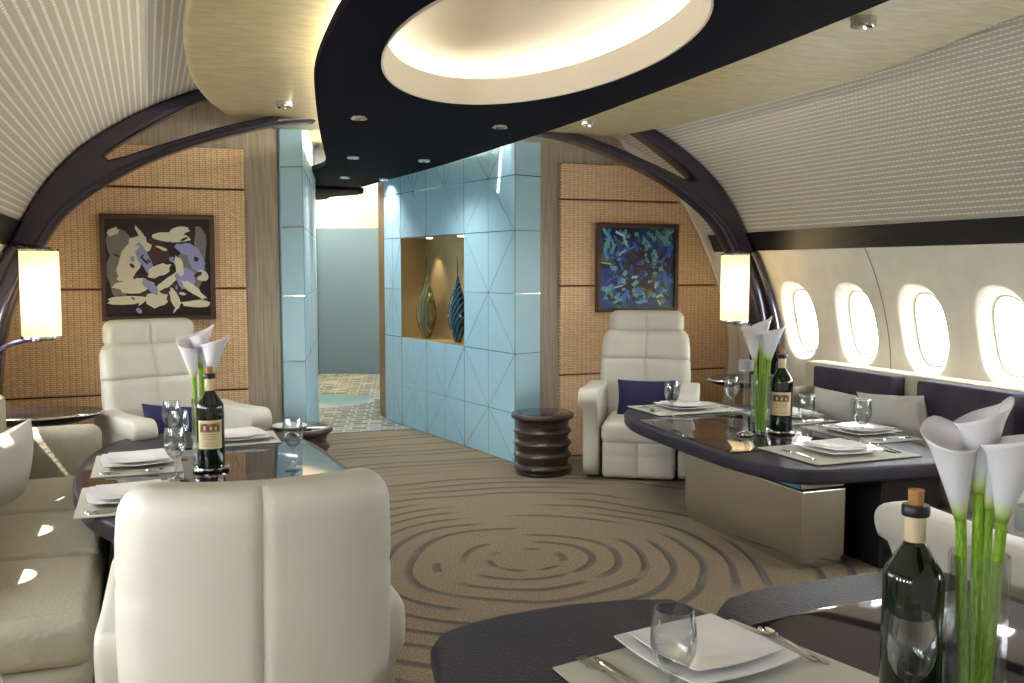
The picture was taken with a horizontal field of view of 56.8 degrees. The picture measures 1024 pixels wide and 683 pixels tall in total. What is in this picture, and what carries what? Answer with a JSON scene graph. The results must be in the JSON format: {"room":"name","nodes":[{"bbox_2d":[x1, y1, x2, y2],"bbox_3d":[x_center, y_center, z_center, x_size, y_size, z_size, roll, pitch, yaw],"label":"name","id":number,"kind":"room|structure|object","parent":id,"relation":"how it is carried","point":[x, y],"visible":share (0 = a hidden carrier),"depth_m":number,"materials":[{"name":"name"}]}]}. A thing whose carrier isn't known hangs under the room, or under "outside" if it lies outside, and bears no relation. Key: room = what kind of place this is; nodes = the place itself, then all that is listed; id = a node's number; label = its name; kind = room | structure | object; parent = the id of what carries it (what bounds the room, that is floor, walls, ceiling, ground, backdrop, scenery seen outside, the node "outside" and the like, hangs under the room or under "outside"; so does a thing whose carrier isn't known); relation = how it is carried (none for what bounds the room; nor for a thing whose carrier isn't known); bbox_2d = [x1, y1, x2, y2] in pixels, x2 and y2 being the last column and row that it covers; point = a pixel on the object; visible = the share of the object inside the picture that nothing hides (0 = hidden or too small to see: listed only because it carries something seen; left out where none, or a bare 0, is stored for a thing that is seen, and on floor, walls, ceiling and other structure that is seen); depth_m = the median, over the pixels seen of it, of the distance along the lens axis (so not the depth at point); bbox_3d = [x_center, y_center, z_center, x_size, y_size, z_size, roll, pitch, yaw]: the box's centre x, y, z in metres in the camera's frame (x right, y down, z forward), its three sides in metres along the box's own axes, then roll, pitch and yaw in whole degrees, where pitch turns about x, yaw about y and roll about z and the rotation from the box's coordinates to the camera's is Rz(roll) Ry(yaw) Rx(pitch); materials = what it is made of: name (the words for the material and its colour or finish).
{"room":"aircraft cabin","nodes":[
{"label":"aircraft cabin","id":0,"kind":"room"},
{"bbox_2d":[0,244,7,257],"bbox_3d":[-1.867,0.441,2.474,0.312,1.540,6.920,-2,5,-21],"label":"wall","id":1,"kind":"structure","parent":0,"point":[2,247],"depth_m":5.16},
{"bbox_2d":[0,213,20,244],"bbox_3d":[-1.695,-0.386,2.476,0.088,0.132,6.920,-2,5,-21],"label":"trim","id":2,"kind":"structure","parent":1,"relation":"attached to","point":[8,225],"depth_m":4.92,"materials":[{"name":"black paint"}]},
{"bbox_2d":[0,89,314,395],"bbox_3d":[-2.079,-0.230,5.452,1.913,2.460,0.276,-2,5,-21],"label":"arch","id":3,"kind":"object","parent":1,"relation":"attached to","point":[87,171],"visible":0.8,"depth_m":5.29,"materials":[{"name":"grey"}]},
{"bbox_2d":[0,242,62,353],"bbox_3d":[-2.659,-0.133,5.150,0.443,0.819,0.202,1,5,18],"label":"wall lamp","id":4,"kind":"object","parent":3,"relation":"attached to","point":[39,272],"visible":1,"depth_m":5.03,"materials":[{"name":"fabric"}]},
{"bbox_2d":[277,129,318,421],"bbox_3d":[-1.768,-0.386,7.285,0.906,2.454,2.316,-2,5,-21],"label":"wall","id":5,"kind":"structure","parent":0,"point":[295,148],"depth_m":6.25,"materials":[{"name":"blue tile"}]},
{"bbox_2d":[309,130,323,149],"bbox_3d":[-1.065,-1.666,7.551,2.300,0.040,2.140,-2,5,-21],"label":"ceiling","id":6,"kind":"structure","parent":0,"point":[315,135],"depth_m":7.80,"materials":[{"name":"beige"}]},
{"bbox_2d":[316,228,318,373],"bbox_3d":[-2.993,-0.511,12.274,0.976,1.930,0.076,-3,5,-32],"label":"wall panel","id":7,"kind":"object","parent":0,"point":[316,228],"visible":0.06,"depth_m":12.49,"materials":[{"name":"grey"}]},
{"bbox_2d":[315,185,363,199],"bbox_3d":[-2.232,-1.573,9.986,1.168,0.050,1.652,-2,5,-21],"label":"canopy","id":8,"kind":"object","parent":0,"point":[321,192],"visible":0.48,"depth_m":9.56,"materials":[{"name":"black"}]},
{"bbox_2d":[314,149,377,189],"bbox_3d":[-2.132,-1.957,10.738,3.200,0.050,4.600,-2,5,-21],"label":"ceiling","id":9,"kind":"structure","parent":0,"point":[320,157],"depth_m":9.58,"materials":[{"name":"beige paint"}]},
{"bbox_2d":[315,189,377,227],"bbox_3d":[-2.141,-0.767,10.853,3.200,2.660,4.650,-2,5,-21],"label":"wall","id":10,"kind":"structure","parent":0,"point":[361,210],"depth_m":13.12,"materials":[{"name":"paint"}]},
{"bbox_2d":[317,228,379,373],"bbox_3d":[-2.429,-0.461,11.630,3.240,1.930,1.782,-2,5,-21],"label":"wall","id":11,"kind":"structure","parent":0,"point":[348,258],"depth_m":12.55,"materials":[{"name":"blue"}]},
{"bbox_2d":[3,101,738,454],"bbox_3d":[-0.700,-0.368,6.586,5.350,2.520,0.105,-2,5,-21],"label":"wall","id":12,"kind":"structure","parent":0,"point":[233,180],"depth_m":6.20,"materials":[{"name":"brown wood"}]},
{"bbox_2d":[99,213,215,320],"bbox_3d":[-2.209,-0.463,5.917,0.670,0.658,0.045,-2,5,-21],"label":"painting","id":13,"kind":"object","parent":12,"relation":"attached to","point":[152,266],"visible":1,"depth_m":5.91,"materials":[{"name":"multicoloured paint"}]},
{"bbox_2d":[595,223,678,311],"bbox_3d":[0.945,-0.556,7.124,0.685,0.658,0.045,-2,5,-21],"label":"painting","id":14,"kind":"object","parent":12,"relation":"attached to","point":[636,265],"visible":1,"depth_m":7.12,"materials":[{"name":"blue paint"}]},
{"bbox_2d":[378,181,385,416],"bbox_3d":[-1.146,-0.538,8.928,0.170,2.500,0.280,-2,5,-21],"label":"column","id":15,"kind":"structure","parent":0,"point":[380,184],"depth_m":8.91,"materials":[{"name":"brown metal"}]},
{"bbox_2d":[383,141,540,462],"bbox_3d":[-0.359,-0.427,7.824,0.876,2.454,2.317,-2,5,-21],"label":"wall","id":16,"kind":"structure","parent":0,"point":[466,393],"depth_m":7.32,"materials":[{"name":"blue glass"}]},
{"bbox_2d":[416,260,435,337],"bbox_3d":[-0.750,-0.384,8.262,0.149,0.707,0.270,-3,5,-31],"label":"glass vase","id":17,"kind":"object","parent":16,"relation":"in","point":[426,306],"visible":1,"depth_m":8.19,"materials":[{"name":"glass"}]},
{"bbox_2d":[448,259,463,342],"bbox_3d":[-0.450,-0.346,7.761,0.127,0.707,0.230,-3,5,-31],"label":"glass vase","id":18,"kind":"object","parent":16,"relation":"in","point":[456,304],"visible":0.91,"depth_m":7.70,"materials":[{"name":"glass"}]},
{"bbox_2d":[92,374,882,682],"bbox_3d":[-0.661,0.919,6.585,5.320,0.054,13.800,-2,5,-21],"label":"floor","id":19,"kind":"structure","parent":0,"point":[474,538],"depth_m":4.90,"materials":[{"name":"carpet"}]},
{"bbox_2d":[0,395,110,682],"bbox_3d":[-1.945,0.725,3.696,0.670,0.785,2.270,-2,5,-21],"label":"sofa","id":20,"kind":"object","parent":19,"relation":"on","point":[53,566],"visible":0.71,"depth_m":3.18,"materials":[{"name":"beige"}]},
{"bbox_2d":[0,418,32,506],"bbox_3d":[-2.209,0.573,4.082,0.193,0.426,0.485,0,4,0],"label":"throw cushion","id":21,"kind":"object","parent":20,"relation":"on","point":[16,443],"visible":0.89,"depth_m":4.06,"materials":[{"name":"fabric"}]},
{"bbox_2d":[0,476,75,515],"bbox_3d":[-2.086,0.752,4.304,0.500,0.168,0.696,-2,5,-21],"label":"seat cushion","id":22,"kind":"object","parent":20,"relation":"on","point":[41,493],"depth_m":4.14,"materials":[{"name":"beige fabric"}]},
{"bbox_2d":[0,555,102,674],"bbox_3d":[-1.584,0.853,3.001,0.500,0.168,0.696,-2,5,-21],"label":"seat cushion","id":23,"kind":"object","parent":20,"relation":"on","point":[50,606],"depth_m":2.79,"materials":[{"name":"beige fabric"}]},
{"bbox_2d":[0,510,108,578],"bbox_3d":[-1.835,0.802,3.653,0.500,0.168,0.696,-2,5,-21],"label":"seat cushion","id":24,"kind":"object","parent":20,"relation":"on","point":[54,533],"depth_m":3.54,"materials":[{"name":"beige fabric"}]},
{"bbox_2d":[6,406,104,427],"bbox_3d":[-2.515,0.695,5.059,0.643,0.636,0.422,-2,5,-21],"label":"table","id":25,"kind":"object","parent":19,"relation":"on","point":[40,416],"visible":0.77,"depth_m":4.97,"materials":[{"name":"black"}]},
{"bbox_2d":[94,318,271,447],"bbox_3d":[-1.947,0.440,5.454,0.778,1.111,0.914,-4,6,-41],"label":"armchair","id":26,"kind":"object","parent":19,"relation":"on","point":[141,361],"visible":0.41,"depth_m":5.52,"materials":[{"name":"beige leather"}]},
{"bbox_2d":[142,404,195,433],"bbox_3d":[-1.929,0.493,5.441,0.429,0.300,0.142,-4,6,-40],"label":"throw cushion","id":27,"kind":"object","parent":26,"relation":"on","point":[155,412],"visible":0.4,"depth_m":5.38,"materials":[{"name":"fabric"}]},
{"bbox_2d":[73,432,347,542],"bbox_3d":[-1.322,0.818,4.219,1.142,0.519,2.104,-2,5,-21],"label":"dining table","id":28,"kind":"object","parent":19,"relation":"on","point":[271,460],"visible":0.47,"depth_m":4.29,"materials":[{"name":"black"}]},
{"bbox_2d":[73,480,179,518],"bbox_3d":[-1.463,0.602,3.630,0.370,0.004,0.500,-2,5,-21],"label":"placemat","id":29,"kind":"object","parent":28,"relation":"on","point":[82,507],"visible":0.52,"depth_m":3.47,"materials":[{"name":"grey"}]},
{"bbox_2d":[86,480,169,504],"bbox_3d":[-1.463,0.587,3.629,0.315,0.025,0.315,-2,5,-24],"label":"charger plate","id":30,"kind":"object","parent":29,"relation":"on","point":[91,497],"visible":0.25,"depth_m":3.54,"materials":[{"name":"white ceramic"}]},
{"bbox_2d":[95,479,162,498],"bbox_3d":[-1.459,0.573,3.630,0.255,0.021,0.255,-2,5,-27],"label":"dinner plate","id":31,"kind":"object","parent":30,"relation":"on","point":[118,490],"visible":0.53,"depth_m":3.65,"materials":[{"name":"white ceramic"}]},
{"bbox_2d":[90,450,182,478],"bbox_3d":[-1.691,0.552,4.280,0.370,0.004,0.500,-2,5,-21],"label":"placemat","id":32,"kind":"object","parent":28,"relation":"on","point":[171,467],"visible":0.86,"depth_m":4.16,"materials":[{"name":"grey"}]},
{"bbox_2d":[100,449,174,466],"bbox_3d":[-1.691,0.537,4.279,0.315,0.025,0.315,-2,5,-24],"label":"charger plate","id":33,"kind":"object","parent":32,"relation":"on","point":[104,461],"visible":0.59,"depth_m":4.22,"materials":[{"name":"white ceramic"}]},
{"bbox_2d":[108,448,169,462],"bbox_3d":[-1.688,0.523,4.279,0.255,0.021,0.255,-2,5,-27],"label":"dinner plate","id":34,"kind":"object","parent":33,"relation":"on","point":[152,454],"visible":1,"depth_m":4.30,"materials":[{"name":"white ceramic"}]},
{"bbox_2d":[192,463,229,472],"bbox_3d":[-1.320,0.554,4.154,0.160,0.017,0.160,-2,5,-21],"label":"coaster","id":35,"kind":"object","parent":28,"relation":"on","point":[195,468],"visible":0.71,"depth_m":4.10,"materials":[{"name":"silver metal"}]},
{"bbox_2d":[196,366,224,468],"bbox_3d":[-1.319,0.329,4.136,0.117,0.442,0.118,-1,5,-15],"label":"wine bottle","id":36,"kind":"object","parent":35,"relation":"on","point":[210,430],"visible":1,"depth_m":4.10,"materials":[{"name":"black"}]},
{"bbox_2d":[191,431,281,447],"bbox_3d":[-1.429,0.505,4.893,0.420,0.004,0.360,-2,5,-21],"label":"placemat","id":37,"kind":"object","parent":28,"relation":"on","point":[266,440],"visible":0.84,"depth_m":4.81,"materials":[{"name":"grey"}]},
{"bbox_2d":[225,427,270,441],"bbox_3d":[-1.429,0.489,4.891,0.315,0.025,0.315,-2,5,-27],"label":"charger plate","id":38,"kind":"object","parent":37,"relation":"on","point":[266,434],"visible":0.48,"depth_m":4.85,"materials":[{"name":"white ceramic"}]},
{"bbox_2d":[224,426,265,437],"bbox_3d":[-1.425,0.476,4.892,0.255,0.021,0.255,-3,5,-30],"label":"dinner plate","id":39,"kind":"object","parent":38,"relation":"on","point":[244,431],"visible":0.77,"depth_m":4.93,"materials":[{"name":"white ceramic"}]},
{"bbox_3d":[-1.387,0.403,4.256,0.100,0.299,0.100,-2,5,-21],"label":"vase","id":40,"kind":"object","parent":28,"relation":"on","visible":0},
{"bbox_2d":[175,335,200,441],"bbox_3d":[-1.439,0.256,4.233,0.113,0.564,0.112,-2,5,-21],"label":"calla lily","id":41,"kind":"object","parent":40,"relation":"in","point":[190,355],"visible":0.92,"depth_m":4.21,"materials":[{"name":"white plant"}]},
{"bbox_2d":[188,324,213,398],"bbox_3d":[-1.395,0.229,4.273,0.113,0.612,0.103,-2,5,-21],"label":"calla lily","id":42,"kind":"object","parent":40,"relation":"in","point":[203,336],"visible":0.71,"depth_m":4.24,"materials":[{"name":"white plant"}]},
{"bbox_2d":[199,334,230,372],"bbox_3d":[-1.322,0.252,4.234,0.134,0.570,0.120,-2,5,-21],"label":"calla lily","id":43,"kind":"object","parent":40,"relation":"in","point":[213,350],"visible":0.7,"depth_m":4.19,"materials":[{"name":"white plant"}]},
{"bbox_2d":[94,468,404,682],"bbox_3d":[-0.643,0.746,2.347,0.690,0.978,0.906,-2,5,-19],"label":"armchair","id":44,"kind":"object","parent":19,"relation":"on","point":[286,579],"visible":1,"depth_m":1.94,"materials":[{"name":"beige"}]},
{"bbox_2d":[266,422,332,451],"bbox_3d":[-1.336,0.739,5.913,0.432,0.418,0.432,-2,5,-21],"label":"table","id":45,"kind":"object","parent":19,"relation":"on","point":[316,433],"visible":0.21,"depth_m":5.79,"materials":[{"name":"brown wood"}]},
{"bbox_2d":[272,422,307,429],"bbox_3d":[-1.370,0.523,5.830,0.216,0.022,0.216,-2,5,-21],"label":"dish","id":46,"kind":"object","parent":45,"relation":"on","point":[286,425],"visible":1,"depth_m":5.84,"materials":[{"name":"white ceramic"}]},
{"bbox_2d":[511,408,573,477],"bbox_3d":[0.209,0.693,6.505,0.432,0.418,0.432,-2,5,-21],"label":"table","id":47,"kind":"object","parent":19,"relation":"on","point":[542,441],"visible":1,"depth_m":6.35,"materials":[{"name":"brown wood"}]},
{"bbox_2d":[578,310,699,479],"bbox_3d":[0.903,0.355,6.544,0.778,1.111,0.914,1,5,12],"label":"armchair","id":48,"kind":"object","parent":19,"relation":"on","point":[639,345],"visible":0.75,"depth_m":6.67,"materials":[{"name":"beige"}]},
{"bbox_2d":[617,379,674,413],"bbox_3d":[0.925,0.398,6.543,0.402,0.257,0.145,1,4,10],"label":"throw cushion","id":49,"kind":"object","parent":48,"relation":"on","point":[631,393],"visible":0.65,"depth_m":6.51,"materials":[{"name":"fabric"}]},
{"bbox_2d":[431,572,1023,682],"bbox_3d":[0.684,0.986,2.053,1.690,0.518,1.290,-2,5,-21],"label":"dining table","id":50,"kind":"object","parent":19,"relation":"on","point":[839,618],"visible":0.62,"depth_m":2.33,"materials":[{"name":"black leather"}]},
{"bbox_2d":[553,619,878,682],"bbox_3d":[0.431,0.726,2.021,0.632,0.004,0.478,-3,5,-32],"label":"placemat","id":51,"kind":"object","parent":50,"relation":"on","point":[799,670],"visible":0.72,"depth_m":2.07,"materials":[{"name":"grey"}]},
{"bbox_2d":[575,656,621,682],"bbox_3d":[0.212,0.719,2.022,0.027,0.010,0.248,-2,5,-29],"label":"fork","id":52,"kind":"object","parent":51,"relation":"on","point":[584,660],"visible":1,"depth_m":2.08,"materials":[{"name":"silver metal"}]},
{"bbox_2d":[595,656,637,682],"bbox_3d":[0.249,0.721,2.023,0.019,0.005,0.255,-2,5,-29],"label":"table knife","id":53,"kind":"object","parent":51,"relation":"on","point":[602,662],"visible":1,"depth_m":2.06,"materials":[{"name":"silver metal"}]},
{"bbox_2d":[614,613,799,682],"bbox_3d":[0.437,0.701,2.145,0.315,0.025,0.315,-2,5,-29],"label":"charger plate","id":54,"kind":"object","parent":51,"relation":"on","point":[782,656],"visible":0.3,"depth_m":2.06,"materials":[{"name":"white ceramic"}]},
{"bbox_2d":[630,614,780,670],"bbox_3d":[0.435,0.688,2.149,0.255,0.021,0.255,-2,5,-29],"label":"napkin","id":55,"kind":"object","parent":54,"relation":"on","point":[721,643],"visible":0.98,"depth_m":2.16,"materials":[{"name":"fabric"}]},
{"bbox_2d":[743,627,817,661],"bbox_3d":[0.612,0.706,2.221,0.019,0.005,0.255,-3,5,-33],"label":"table knife","id":56,"kind":"object","parent":51,"relation":"on","point":[812,659],"visible":0.48,"depth_m":2.16,"materials":[{"name":"silver metal"}]},
{"bbox_2d":[757,626,830,664],"bbox_3d":[0.653,0.705,2.201,0.036,0.010,0.228,-2,5,-27],"label":"spoon","id":57,"kind":"object","parent":51,"relation":"on","point":[768,631],"visible":1,"depth_m":2.21,"materials":[{"name":"silver metal"}]},
{"bbox_2d":[879,488,944,682],"bbox_3d":[0.806,0.515,1.903,0.117,0.442,0.118,2,5,24],"label":"wine bottle","id":58,"kind":"object","parent":50,"relation":"on","point":[913,580],"visible":1,"depth_m":1.86,"materials":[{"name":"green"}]},
{"bbox_2d":[944,550,1011,682],"bbox_3d":[0.922,0.577,1.877,0.112,0.319,0.112,-2,5,-21],"label":"vase","id":59,"kind":"object","parent":50,"relation":"on","point":[948,550],"visible":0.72,"depth_m":1.89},
{"bbox_2d":[920,415,979,682],"bbox_3d":[0.874,0.436,1.896,0.109,0.564,0.118,-2,5,-21],"label":"calla lily","id":60,"kind":"object","parent":59,"relation":"in","point":[955,465],"visible":0.96,"depth_m":1.87,"materials":[{"name":"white plant"}]},
{"bbox_2d":[953,396,1014,682],"bbox_3d":[0.935,0.412,1.894,0.111,0.611,0.103,-2,5,-21],"label":"calla lily","id":61,"kind":"object","parent":59,"relation":"in","point":[976,427],"visible":0.79,"depth_m":1.88,"materials":[{"name":"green plant"}]},
{"bbox_2d":[978,459,993,682],"bbox_3d":[0.958,0.455,1.896,0.088,0.527,0.083,-2,5,-21],"label":"calla lily","id":62,"kind":"object","parent":59,"relation":"in","point":[988,496],"visible":0.41,"depth_m":1.88,"materials":[{"name":"green plant"}]},
{"bbox_2d":[980,434,1023,682],"bbox_3d":[0.957,0.439,1.812,0.124,0.570,0.131,-2,5,-21],"label":"calla lily","id":63,"kind":"object","parent":59,"relation":"in","point":[1005,459],"visible":1,"depth_m":1.81,"materials":[{"name":"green plant"}]},
{"bbox_2d":[1014,503,1023,535],"bbox_3d":[1.059,0.534,1.921,0.090,0.400,0.090,-2,5,-21],"label":"candle holder","id":64,"kind":"object","parent":50,"relation":"on","point":[1019,508],"visible":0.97,"depth_m":1.90,"materials":[{"name":"glass"}]},
{"bbox_2d":[705,374,773,405],"bbox_3d":[1.662,0.568,6.700,0.643,0.636,0.422,-2,5,-21],"label":"table","id":65,"kind":"object","parent":19,"relation":"on","point":[742,397],"visible":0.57,"depth_m":6.65,"materials":[{"name":"black"}]},
{"bbox_2d":[706,374,773,388],"bbox_3d":[1.662,0.289,6.678,0.640,0.076,0.420,-2,5,-21],"label":"tabletop","id":66,"kind":"object","parent":65,"relation":"on","point":[730,380],"depth_m":6.53,"materials":[{"name":"black"}]},
{"bbox_2d":[624,402,939,569],"bbox_3d":[1.377,0.739,5.252,1.177,0.519,2.104,-2,5,-21],"label":"dining table","id":67,"kind":"object","parent":19,"relation":"on","point":[803,515],"visible":0.65,"depth_m":4.54,"materials":[{"name":"black wood"}]},
{"bbox_2d":[627,401,744,415],"bbox_3d":[1.093,0.422,5.965,0.600,0.004,0.420,-2,5,-21],"label":"placemat","id":68,"kind":"object","parent":67,"relation":"on","point":[667,411],"visible":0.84,"depth_m":5.86,"materials":[{"name":"grey"}]},
{"bbox_2d":[653,402,717,409],"bbox_3d":[1.093,0.407,5.963,0.315,0.025,0.315,-2,5,-21],"label":"charger plate","id":69,"kind":"object","parent":68,"relation":"on","point":[658,403],"visible":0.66,"depth_m":5.93,"materials":[{"name":"white ceramic"}]},
{"bbox_2d":[660,400,712,406],"bbox_3d":[1.097,0.393,5.964,0.255,0.021,0.255,-2,5,-24],"label":"dinner plate","id":70,"kind":"object","parent":69,"relation":"on","point":[670,402],"visible":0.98,"depth_m":5.97,"materials":[{"name":"white ceramic"}]},
{"bbox_2d":[737,359,753,436],"bbox_3d":[1.233,0.297,4.988,0.090,0.400,0.090,-2,5,-21],"label":"candle holder","id":71,"kind":"object","parent":67,"relation":"on","point":[745,365],"visible":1,"depth_m":4.95,"materials":[{"name":"clear glass"}]},
{"bbox_2d":[739,359,753,371],"bbox_3d":[1.233,0.130,4.975,0.080,0.065,0.080,-2,5,-21],"label":"cup","id":72,"kind":"object","parent":71,"relation":"on","point":[745,365],"depth_m":4.94,"materials":[{"name":"glass"}]},
{"bbox_2d":[766,428,795,434],"bbox_3d":[1.444,0.482,5.084,0.160,0.017,0.160,-2,5,-21],"label":"coaster","id":73,"kind":"object","parent":67,"relation":"on","point":[793,431],"visible":0.67,"depth_m":5.02,"materials":[{"name":"silver metal"}]},
{"bbox_2d":[769,348,792,431],"bbox_3d":[1.444,0.257,5.066,0.117,0.442,0.118,1,5,17],"label":"wine bottle","id":74,"kind":"object","parent":73,"relation":"on","point":[781,400],"visible":1,"depth_m":5.03,"materials":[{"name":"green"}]},
{"bbox_2d":[739,411,838,424],"bbox_3d":[1.640,0.448,5.629,0.340,0.004,0.500,-2,5,-21],"label":"placemat","id":75,"kind":"object","parent":67,"relation":"on","point":[815,419],"visible":0.36,"depth_m":5.51,"materials":[{"name":"grey"}]},
{"bbox_2d":[758,440,921,465],"bbox_3d":[1.571,0.530,4.556,0.600,0.004,0.450,-2,5,-21],"label":"placemat","id":76,"kind":"object","parent":67,"relation":"on","point":[823,458],"visible":0.75,"depth_m":4.45,"materials":[{"name":"grey"}]},
{"bbox_2d":[794,442,884,454],"bbox_3d":[1.571,0.515,4.555,0.315,0.025,0.315,-2,5,-21],"label":"charger plate","id":77,"kind":"object","parent":76,"relation":"on","point":[873,449],"visible":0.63,"depth_m":4.51,"materials":[{"name":"white ceramic"}]},
{"bbox_2d":[803,438,875,450],"bbox_3d":[1.575,0.502,4.556,0.255,0.021,0.255,-2,5,-24],"label":"dinner plate","id":78,"kind":"object","parent":77,"relation":"on","point":[838,444],"visible":1,"depth_m":4.58,"materials":[{"name":"white ceramic"}]},
{"bbox_2d":[801,425,924,443],"bbox_3d":[1.869,0.490,5.076,0.360,0.004,0.550,-2,5,-21],"label":"placemat","id":79,"kind":"object","parent":67,"relation":"on","point":[865,438],"visible":0.5,"depth_m":4.96,"materials":[{"name":"grey"}]},
{"bbox_2d":[820,425,901,434],"bbox_3d":[1.869,0.475,5.075,0.315,0.025,0.315,-2,5,-21],"label":"charger plate","id":80,"kind":"object","parent":79,"relation":"on","point":[825,426],"visible":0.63,"depth_m":5.04,"materials":[{"name":"white ceramic"}]},
{"bbox_2d":[828,421,894,431],"bbox_3d":[1.873,0.462,5.075,0.255,0.021,0.255,-2,5,-24],"label":"dinner plate","id":81,"kind":"object","parent":80,"relation":"on","point":[863,426],"visible":1,"depth_m":5.11,"materials":[{"name":"white ceramic"}]},
{"bbox_3d":[1.327,0.333,5.038,0.112,0.319,0.112,-2,5,-21],"label":"vase","id":82,"kind":"object","parent":67,"relation":"on","visible":0},
{"bbox_2d":[740,324,761,430],"bbox_3d":[1.276,0.193,5.048,0.110,0.564,0.118,-2,5,-21],"label":"calla lily","id":83,"kind":"object","parent":82,"relation":"in","point":[752,340],"visible":0.97,"depth_m":5.03,"materials":[{"name":"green plant"}]},
{"bbox_2d":[752,316,771,429],"bbox_3d":[1.335,0.168,5.057,0.113,0.611,0.103,-2,5,-21],"label":"calla lily","id":84,"kind":"object","parent":82,"relation":"in","point":[763,326],"visible":0.9,"depth_m":5.04,"materials":[{"name":"green plant"}]},
{"bbox_2d":[762,339,766,425],"bbox_3d":[1.357,0.210,5.065,0.086,0.527,0.085,-2,5,-21],"label":"calla lily","id":85,"kind":"object","parent":82,"relation":"in","point":[764,349],"visible":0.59,"depth_m":5.04,"materials":[{"name":"green plant"}]},
{"bbox_2d":[761,325,785,430],"bbox_3d":[1.373,0.195,4.982,0.125,0.570,0.128,-2,5,-21],"label":"calla lily","id":86,"kind":"object","parent":82,"relation":"in","point":[772,337],"visible":1,"depth_m":4.97,"materials":[{"name":"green plant"}]},
{"bbox_2d":[752,360,1023,533],"bbox_3d":[2.213,0.603,5.277,0.670,0.785,2.250,-2,5,-21],"label":"sofa","id":87,"kind":"object","parent":19,"relation":"on","point":[950,398],"visible":0.23,"depth_m":5.27,"materials":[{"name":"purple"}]},
{"bbox_2d":[814,386,861,422],"bbox_3d":[1.983,0.440,5.739,0.165,0.291,0.440,-1,5,-14],"label":"throw cushion","id":88,"kind":"object","parent":87,"relation":"on","point":[834,405],"visible":0.66,"depth_m":5.64,"materials":[{"name":"fabric"}]},
{"bbox_2d":[813,365,904,410],"bbox_3d":[2.117,0.374,5.818,0.110,0.398,0.700,-2,5,-21],"label":"cushion","id":89,"kind":"object","parent":87,"relation":"on","point":[851,380],"depth_m":5.74,"materials":[{"name":"fabric"}]},
{"bbox_2d":[857,392,929,449],"bbox_3d":[2.142,0.449,5.296,0.184,0.352,0.487,-3,5,-34],"label":"throw cushion","id":90,"kind":"object","parent":87,"relation":"on","point":[907,414],"visible":0.61,"depth_m":5.19,"materials":[{"name":"fabric"}]},
{"bbox_2d":[917,380,1023,436],"bbox_3d":[2.422,0.435,5.027,0.110,0.398,0.640,-2,5,-21],"label":"cushion","id":91,"kind":"object","parent":87,"relation":"on","point":[950,400],"depth_m":4.98,"materials":[{"name":"fabric"}]},
{"bbox_2d":[874,489,1023,599],"bbox_3d":[1.719,0.699,2.952,0.690,0.978,0.906,-2,5,-21],"label":"armchair","id":92,"kind":"object","parent":19,"relation":"on","point":[888,518],"visible":0.16,"depth_m":2.97,"materials":[{"name":"beige leather"}]},
{"bbox_2d":[0,0,1023,234],"bbox_3d":[0.543,-1.004,3.290,4.736,0.985,6.920,-2,5,-21],"label":"ceiling","id":93,"kind":"structure","parent":0,"point":[937,134],"depth_m":4.75,"materials":[{"name":"fabric"}]},
{"bbox_2d":[312,0,888,186],"bbox_3d":[-0.282,-1.312,4.560,1.624,0.342,9.718,-2,5,-21],"label":"ceiling panel","id":94,"kind":"object","parent":93,"relation":"attached to","point":[355,118],"depth_m":4.22,"materials":[{"name":"black metal"}]},
{"bbox_2d":[183,0,1023,142],"bbox_3d":[0.513,-1.189,3.254,3.051,0.070,6.860,-2,5,-21],"label":"ceiling panel","id":95,"kind":"object","parent":93,"relation":"attached to","point":[244,56],"visible":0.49,"depth_m":4.05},
{"bbox_2d":[850,14,876,29],"bbox_3d":[1.265,-1.155,3.406,0.093,0.042,0.093,-2,5,-21],"label":"recessed light","id":96,"kind":"object","parent":95,"relation":"attached to","point":[866,21],"visible":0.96,"depth_m":3.38,"materials":[{"name":"silver metal"}]},
{"bbox_2d":[716,243,1023,403],"bbox_3d":[2.952,0.299,4.318,0.312,1.540,6.920,-2,5,-21],"label":"wall","id":97,"kind":"structure","parent":0,"point":[966,281],"depth_m":5.83,"materials":[{"name":"plastic"}]},
{"bbox_2d":[536,129,781,373],"bbox_3d":[1.089,-0.324,6.665,1.913,2.460,0.276,-2,5,-21],"label":"arch","id":98,"kind":"object","parent":97,"relation":"attached to","point":[699,189],"visible":0.61,"depth_m":6.71,"materials":[{"name":"grey"}]},
{"bbox_2d":[720,248,758,359],"bbox_3d":[1.633,-0.260,6.793,0.202,0.819,0.443,3,5,30],"label":"wall lamp","id":99,"kind":"object","parent":98,"relation":"attached to","point":[734,295],"visible":0.88,"depth_m":6.60,"materials":[{"name":"fabric"}]},
{"bbox_2d":[794,289,816,350],"bbox_3d":[2.125,-0.153,6.790,0.143,0.452,0.252,-2,5,-21],"label":"window","id":100,"kind":"structure","parent":97,"relation":"in","point":[797,293],"depth_m":6.89,"materials":[{"name":"beige"}]},
{"bbox_2d":[849,291,876,358],"bbox_3d":[2.333,-0.111,6.250,0.143,0.452,0.252,-2,5,-21],"label":"window","id":101,"kind":"structure","parent":97,"relation":"in","point":[852,299],"depth_m":6.35,"materials":[{"name":"beige"}]},
{"bbox_2d":[707,216,1023,251],"bbox_3d":[2.781,-0.518,4.189,0.088,0.132,6.920,-2,5,-21],"label":"trim","id":102,"kind":"structure","parent":97,"relation":"attached to","point":[999,230],"depth_m":5.54,"materials":[{"name":"black paint"}]},
{"bbox_2d":[914,293,948,366],"bbox_3d":[2.541,-0.070,5.711,0.143,0.452,0.252,-2,5,-21],"label":"window","id":103,"kind":"structure","parent":97,"relation":"in","point":[918,301],"depth_m":5.81,"materials":[{"name":"beige"}]},
{"bbox_2d":[993,295,1023,376],"bbox_3d":[2.748,-0.028,5.171,0.143,0.452,0.252,-2,5,-21],"label":"window","id":104,"kind":"structure","parent":97,"relation":"in","point":[999,301],"depth_m":5.27,"materials":[{"name":"beige"}]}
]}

